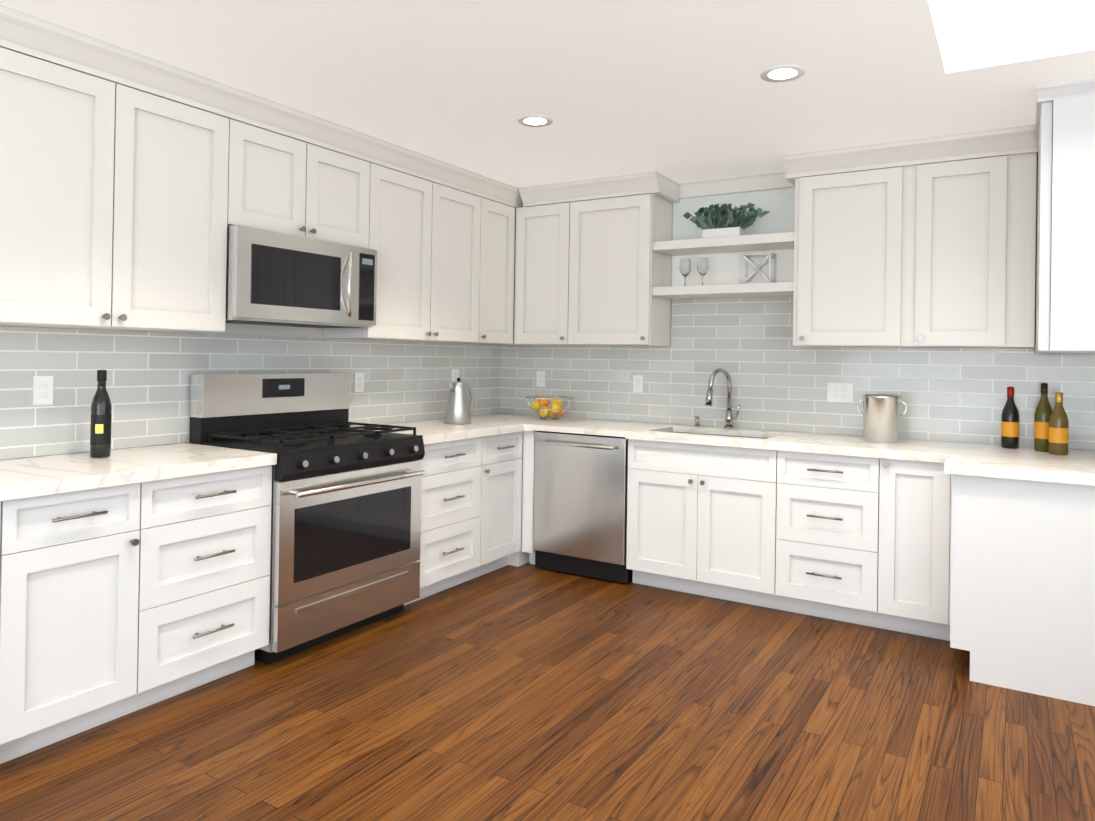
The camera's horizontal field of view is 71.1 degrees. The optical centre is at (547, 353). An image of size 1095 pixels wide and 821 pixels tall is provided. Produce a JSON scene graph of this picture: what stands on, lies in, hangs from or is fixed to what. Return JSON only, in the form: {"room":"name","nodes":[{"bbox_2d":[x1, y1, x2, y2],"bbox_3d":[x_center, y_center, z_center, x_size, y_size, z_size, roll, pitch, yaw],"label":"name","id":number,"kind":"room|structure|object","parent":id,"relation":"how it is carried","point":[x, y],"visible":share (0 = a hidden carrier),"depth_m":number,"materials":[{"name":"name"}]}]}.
{"room":"kitchen","nodes":[
{"label":"kitchen","id":0,"kind":"room"},
{"bbox_2d":[0,323,498,459],"bbox_3d":[-2.306,0.074,2.677,0.100,2.492,7.500,1,0,32],"label":"wall","id":1,"kind":"structure","parent":0,"point":[262,330],"depth_m":3.96,"materials":[{"name":"white"}]},
{"bbox_2d":[0,8,139,330],"bbox_3d":[-1.951,-0.636,2.807,0.346,1.059,0.677,1,0,32],"label":"upper cabinet","id":2,"kind":"object","parent":1,"relation":"attached to","point":[132,186],"depth_m":2.80,"materials":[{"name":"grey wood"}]},
{"bbox_2d":[136,56,235,331],"bbox_3d":[-1.702,-0.630,3.213,0.346,1.059,0.572,1,0,32],"label":"upper cabinet","id":3,"kind":"object","parent":1,"relation":"attached to","point":[188,121],"depth_m":3.19,"materials":[{"name":"grey wood"}]},
{"bbox_2d":[0,326,499,459],"bbox_3d":[-1.320,0.168,4.177,0.008,0.510,3.690,1,0,32],"label":"tile backsplash","id":4,"kind":"structure","parent":1,"relation":"attached to","point":[148,383],"depth_m":3.50,"materials":[{"name":"grey tile"}]},
{"bbox_2d":[33,376,53,404],"bbox_3d":[-2.005,0.146,3.046,0.007,0.115,0.072,1,0,32],"label":"electrical outlet","id":5,"kind":"object","parent":4,"relation":"attached to","point":[42,390],"visible":1,"depth_m":3.04,"materials":[{"name":"white plastic"}]},
{"bbox_2d":[354,372,363,391],"bbox_3d":[-1.108,0.168,4.507,0.007,0.115,0.072,1,0,32],"label":"electrical outlet","id":6,"kind":"object","parent":4,"relation":"attached to","point":[358,381],"visible":1,"depth_m":4.50,"materials":[{"name":"white plastic"}]},
{"bbox_2d":[451,369,458,381],"bbox_3d":[-0.636,0.164,5.275,0.007,0.115,0.072,1,0,32],"label":"electrical outlet","id":7,"kind":"object","parent":4,"relation":"attached to","point":[455,374],"visible":0.62,"depth_m":5.27,"materials":[{"name":"white plastic"}]},
{"bbox_2d":[232,88,323,239],"bbox_3d":[-1.416,-0.860,3.673,0.346,0.586,0.505,1,0,32],"label":"upper cabinet","id":8,"kind":"object","parent":1,"relation":"attached to","point":[278,158],"depth_m":3.59,"materials":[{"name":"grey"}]},
{"bbox_2d":[225,225,376,327],"bbox_3d":[-1.287,-0.350,3.795,0.450,0.413,0.854,1,0,32],"label":"microwave","id":9,"kind":"object","parent":8,"relation":"attached to","point":[276,279],"visible":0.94,"depth_m":3.62,"materials":[{"name":"silver metal"}]},
{"bbox_2d":[320,120,375,248],"bbox_3d":[-1.230,-0.855,3.975,0.346,0.586,0.504,1,0,32],"label":"upper cabinet","id":10,"kind":"object","parent":1,"relation":"attached to","point":[349,156],"depth_m":3.97,"materials":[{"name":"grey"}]},
{"bbox_2d":[322,140,443,342],"bbox_3d":[-0.949,-0.612,4.439,0.346,1.059,0.587,1,0,32],"label":"upper cabinet","id":11,"kind":"object","parent":1,"relation":"attached to","point":[408,194],"depth_m":4.36,"materials":[{"name":"grey wood"}]},
{"bbox_2d":[440,164,475,343],"bbox_3d":[-0.708,-0.606,4.831,0.346,1.059,0.630,1,0,32],"label":"upper cabinet","id":12,"kind":"object","parent":1,"relation":"attached to","point":[459,185],"depth_m":4.76,"materials":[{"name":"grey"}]},
{"bbox_2d":[472,173,519,344],"bbox_3d":[-0.459,-0.600,5.160,0.425,1.059,0.491,1,0,32],"label":"upper cabinet","id":13,"kind":"object","parent":1,"relation":"attached to","point":[496,242],"depth_m":5.10,"materials":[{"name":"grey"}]},
{"bbox_2d":[0,562,1094,820],"bbox_3d":[-0.436,1.393,1.450,4.600,0.100,7.600,1,0,32],"label":"floor","id":14,"kind":"structure","parent":0,"point":[528,692],"depth_m":2.76,"materials":[{"name":"brown wood"}]},
{"bbox_2d":[0,482,147,763],"bbox_3d":[-1.861,0.887,2.728,0.616,0.880,0.469,1,0,32],"label":"base cabinet","id":15,"kind":"object","parent":14,"relation":"on","point":[116,602],"depth_m":2.58,"materials":[{"name":"white wood"}]},
{"bbox_2d":[0,443,276,500],"bbox_3d":[-1.699,0.436,2.954,0.644,0.046,1.072,1,0,32],"label":"countertop","id":16,"kind":"structure","parent":15,"relation":"on","point":[28,477],"depth_m":2.85,"materials":[{"name":"white stone"}]},
{"bbox_2d":[90,370,111,457],"bbox_3d":[-1.775,0.237,3.047,0.074,0.347,0.072,1,0,32],"label":"wine bottle","id":17,"kind":"object","parent":16,"relation":"on","point":[100,427],"visible":1,"depth_m":3.02,"materials":[{"name":"black glass"}]},
{"bbox_2d":[144,465,271,707],"bbox_3d":[-1.608,0.893,3.140,0.616,0.880,0.647,1,0,32],"label":"base cabinet","id":18,"kind":"object","parent":14,"relation":"on","point":[207,573],"depth_m":3.00,"materials":[{"name":"white wood"}]},
{"bbox_2d":[190,372,424,663],"bbox_3d":[-1.139,0.724,3.775,0.693,1.240,0.912,1,0,32],"label":"range","id":19,"kind":"object","parent":14,"relation":"on","point":[345,524],"visible":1,"depth_m":3.61,"materials":[{"name":"silver metal"}]},
{"bbox_2d":[404,436,491,605],"bbox_3d":[-0.786,0.913,4.478,0.616,0.880,0.648,1,0,32],"label":"base cabinet","id":20,"kind":"object","parent":14,"relation":"on","point":[456,536],"depth_m":4.34,"materials":[{"name":"white wood"}]},
{"bbox_2d":[492,431,523,570],"bbox_3d":[-0.541,0.919,4.876,0.616,0.880,0.436,1,0,32],"label":"base cabinet","id":21,"kind":"object","parent":14,"relation":"on","point":[507,449],"depth_m":4.79,"materials":[{"name":"white wood"}]},
{"bbox_2d":[524,552,529,563],"bbox_3d":[-0.284,0.925,5.294,0.616,0.880,0.695,1,0,32],"label":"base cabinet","id":22,"kind":"object","parent":14,"relation":"on","point":[526,555],"depth_m":4.99,"materials":[{"name":"white wood"}]},
{"bbox_2d":[363,417,511,444],"bbox_3d":[-0.674,0.460,4.608,0.660,0.046,0.976,1,0,32],"label":"countertop","id":23,"kind":"structure","parent":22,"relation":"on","point":[433,431],"depth_m":4.50,"materials":[{"name":"white stone"}]},
{"bbox_2d":[444,378,473,423],"bbox_3d":[-0.548,0.295,4.874,0.172,0.288,0.254,1,0,32],"label":"kettle","id":24,"kind":"object","parent":23,"relation":"on","point":[459,408],"visible":1,"depth_m":4.79,"materials":[{"name":"grey metal"}]},
{"bbox_2d":[471,413,1094,485],"bbox_3d":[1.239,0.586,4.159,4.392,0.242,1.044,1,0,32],"label":"countertop","id":25,"kind":"structure","parent":22,"relation":"on","point":[1077,467],"depth_m":3.97,"materials":[{"name":"white stone"}]},
{"bbox_2d":[525,396,573,419],"bbox_3d":[0.010,0.371,5.240,0.339,0.156,0.339,1,0,32],"label":"fruit bowl","id":26,"kind":"object","parent":25,"relation":"on","point":[541,408],"visible":0.98,"depth_m":5.20,"materials":[{"name":"silver metal"}]},
{"bbox_2d":[693,415,700,426],"bbox_3d":[0.943,0.426,4.849,0.043,0.074,0.078,1,0,32],"label":"soap dispenser","id":27,"kind":"object","parent":25,"relation":"on","point":[696,421],"visible":1,"depth_m":4.85,"materials":[{"name":"silver metal"}]},
{"bbox_2d":[705,368,740,428],"bbox_3d":[1.078,0.276,4.687,0.167,0.375,0.237,1,0,32],"label":"faucet","id":28,"kind":"object","parent":25,"relation":"on","point":[729,415],"visible":1,"depth_m":4.73,"materials":[{"name":"silver metal"}]},
{"bbox_2d":[857,394,906,442],"bbox_3d":[1.804,0.349,4.139,0.255,0.250,0.204,1,0,32],"label":"ice bucket","id":29,"kind":"object","parent":25,"relation":"on","point":[881,417],"visible":1,"depth_m":4.06,"materials":[{"name":"silver metal"}]},
{"bbox_2d":[1001,386,1018,448],"bbox_3d":[2.364,0.324,3.913,0.080,0.315,0.080,1,0,32],"label":"wine bottle","id":30,"kind":"object","parent":25,"relation":"on","point":[1010,426],"visible":1,"depth_m":3.88,"materials":[{"name":"black glass"}]},
{"bbox_2d":[1034,383,1052,451],"bbox_3d":[2.457,0.313,3.791,0.080,0.340,0.080,1,0,32],"label":"wine bottle","id":31,"kind":"object","parent":25,"relation":"on","point":[1043,411],"visible":0.83,"depth_m":3.77,"materials":[{"name":"green glass"}]},
{"bbox_2d":[1048,392,1068,454],"bbox_3d":[2.448,0.332,3.667,0.080,0.300,0.080,1,0,32],"label":"wine bottle","id":32,"kind":"object","parent":25,"relation":"on","point":[1058,432],"visible":1,"depth_m":3.64,"materials":[{"name":"brown"}]},
{"bbox_2d":[533,431,632,582],"bbox_3d":[0.332,0.935,4.921,0.642,0.875,0.673,1,0,32],"label":"dishwasher","id":33,"kind":"object","parent":14,"relation":"on","point":[580,502],"visible":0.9,"depth_m":4.67,"materials":[{"name":"silver metal"}]},
{"bbox_2d":[626,470,777,608],"bbox_3d":[0.998,1.082,4.551,0.872,0.600,0.616,1,0,32],"label":"base cabinet","id":34,"kind":"object","parent":14,"relation":"on","point":[709,535],"depth_m":4.28,"materials":[{"name":"white wood"}]},
{"bbox_2d":[758,449,897,630],"bbox_3d":[1.586,0.949,4.191,0.654,0.880,0.616,1,0,32],"label":"base cabinet","id":35,"kind":"object","parent":14,"relation":"on","point":[865,541],"depth_m":3.91,"materials":[{"name":"white wood"}]},
{"bbox_2d":[898,460,951,640],"bbox_3d":[1.947,0.954,3.970,0.343,0.880,0.616,1,0,32],"label":"base cabinet","id":36,"kind":"object","parent":14,"relation":"on","point":[924,490],"depth_m":3.70,"materials":[{"name":"white wood"}]},
{"bbox_2d":[950,474,1094,705],"bbox_3d":[2.555,0.960,3.371,1.316,0.880,0.998,1,0,32],"label":"base cabinet","id":37,"kind":"object","parent":14,"relation":"on","point":[1022,615],"visible":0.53,"depth_m":3.15,"materials":[{"name":"white wood"}]},
{"bbox_2d":[0,0,1094,187],"bbox_3d":[-0.390,-1.533,1.465,4.600,0.770,7.600,1,0,32],"label":"ceiling","id":38,"kind":"structure","parent":0,"point":[679,91],"depth_m":3.07,"materials":[{"name":"white paint"}]},
{"bbox_2d":[517,115,552,126],"bbox_3d":[-0.060,-1.129,3.718,0.176,0.006,0.176,1,0,32],"label":"recessed light","id":39,"kind":"object","parent":38,"relation":"in","point":[534,120],"visible":0.98,"depth_m":3.71,"materials":[{"name":"white"}]},
{"bbox_2d":[760,65,805,81],"bbox_3d":[0.938,-1.116,3.055,0.176,0.006,0.176,1,0,32],"label":"recessed light","id":40,"kind":"object","parent":38,"relation":"in","point":[782,73],"visible":1,"depth_m":3.05,"materials":[{"name":"white"}]},
{"bbox_2d":[932,0,1094,60],"bbox_3d":[1.713,-1.163,2.116,1.194,0.002,1.424,1,0,32],"label":"skylight","id":41,"kind":"object","parent":38,"relation":"attached to","point":[968,28],"depth_m":2.69,"materials":[{"name":"white glass"}]},
{"bbox_2d":[502,173,1093,450],"bbox_3d":[1.547,0.145,4.652,4.400,2.492,0.100,1,0,32],"label":"wall","id":42,"kind":"structure","parent":0,"point":[888,347],"depth_m":4.49,"materials":[{"name":"white"}]},
{"bbox_2d":[516,180,579,344],"bbox_3d":[0.051,-0.592,5.271,0.527,1.059,0.423,1,0,32],"label":"upper cabinet","id":43,"kind":"object","parent":42,"relation":"attached to","point":[548,306],"depth_m":5.14,"materials":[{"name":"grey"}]},
{"bbox_2d":[580,172,675,345],"bbox_3d":[0.449,-0.587,5.071,0.658,1.059,0.347,1,0,32],"label":"upper cabinet","id":44,"kind":"object","parent":42,"relation":"attached to","point":[621,217],"depth_m":4.88,"materials":[{"name":"grey wood"}]},
{"bbox_2d":[653,232,793,255],"bbox_3d":[1.108,-0.665,4.683,0.867,0.054,0.310,1,0,32],"label":"shelf","id":45,"kind":"object","parent":44,"relation":"attached to","point":[751,243],"visible":0.81,"depth_m":4.60,"materials":[{"name":"white wood"}]},
{"bbox_2d":[683,202,769,237],"bbox_3d":[1.084,-0.811,4.646,0.532,0.232,0.198,1,0,32],"label":"planter","id":46,"kind":"object","parent":45,"relation":"on","point":[723,220],"visible":1,"depth_m":4.62,"materials":[{"name":"white"}]},
{"bbox_2d":[500,296,1094,450],"bbox_3d":[1.516,0.061,4.608,4.388,0.818,0.009,1,0,32],"label":"tile backsplash","id":47,"kind":"structure","parent":42,"relation":"attached to","point":[779,381],"depth_m":4.66,"materials":[{"name":"grey tile"}]},
{"bbox_2d":[536,371,544,386],"bbox_3d":[-0.048,0.183,5.556,0.072,0.115,0.007,1,0,32],"label":"electrical outlet","id":48,"kind":"object","parent":47,"relation":"attached to","point":[540,381],"visible":1,"depth_m":5.55,"materials":[{"name":"white plastic"}]},
{"bbox_2d":[633,375,642,392],"bbox_3d":[0.609,0.202,5.152,0.072,0.115,0.007,1,0,32],"label":"electrical outlet","id":49,"kind":"object","parent":47,"relation":"attached to","point":[637,383],"visible":1,"depth_m":5.15,"materials":[{"name":"white plastic"}]},
{"bbox_2d":[827,382,853,402],"bbox_3d":[1.711,0.227,4.475,0.144,0.115,0.007,1,0,32],"label":"electrical outlet","id":50,"kind":"object","parent":47,"relation":"attached to","point":[840,392],"visible":1,"depth_m":4.47,"materials":[{"name":"white plastic"}]},
{"bbox_2d":[788,124,1035,347],"bbox_3d":[1.958,-0.567,4.143,1.146,1.059,0.347,1,0,32],"label":"upper cabinet","id":51,"kind":"object","parent":42,"relation":"attached to","point":[924,242],"depth_m":3.96,"materials":[{"name":"grey wood"}]},
{"bbox_2d":[652,282,793,298],"bbox_3d":[1.104,-0.382,4.682,0.867,0.052,0.310,1,0,32],"label":"shelf","id":52,"kind":"object","parent":51,"relation":"attached to","point":[737,290],"visible":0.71,"depth_m":4.58,"materials":[{"name":"white wood"}]},
{"bbox_2d":[680,258,690,285],"bbox_3d":[0.867,-0.505,4.821,0.072,0.185,0.072,1,0,32],"label":"wine glass","id":53,"kind":"object","parent":52,"relation":"on","point":[685,266],"visible":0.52,"depth_m":4.80,"materials":[{"name":"clear glass"}]},
{"bbox_2d":[697,257,708,284],"bbox_3d":[0.965,-0.504,4.761,0.072,0.185,0.072,1,0,32],"label":"wine glass","id":54,"kind":"object","parent":52,"relation":"on","point":[702,265],"visible":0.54,"depth_m":4.74,"materials":[{"name":"clear glass"}]},
{"bbox_2d":[740,252,775,283],"bbox_3d":[1.259,-0.504,4.580,0.188,0.186,0.120,1,0,32],"label":"wine rack","id":55,"kind":"object","parent":52,"relation":"on","point":[746,257],"visible":0.83,"depth_m":4.57,"materials":[{"name":"white wood"}]},
{"bbox_2d":[1032,78,1094,353],"bbox_3d":[2.722,-0.546,3.317,1.008,1.086,0.956,1,0,32],"label":"upper cabinet","id":56,"kind":"object","parent":42,"relation":"attached to","point":[1063,213],"depth_m":3.13,"materials":[{"name":"grey wood"}]}
]}

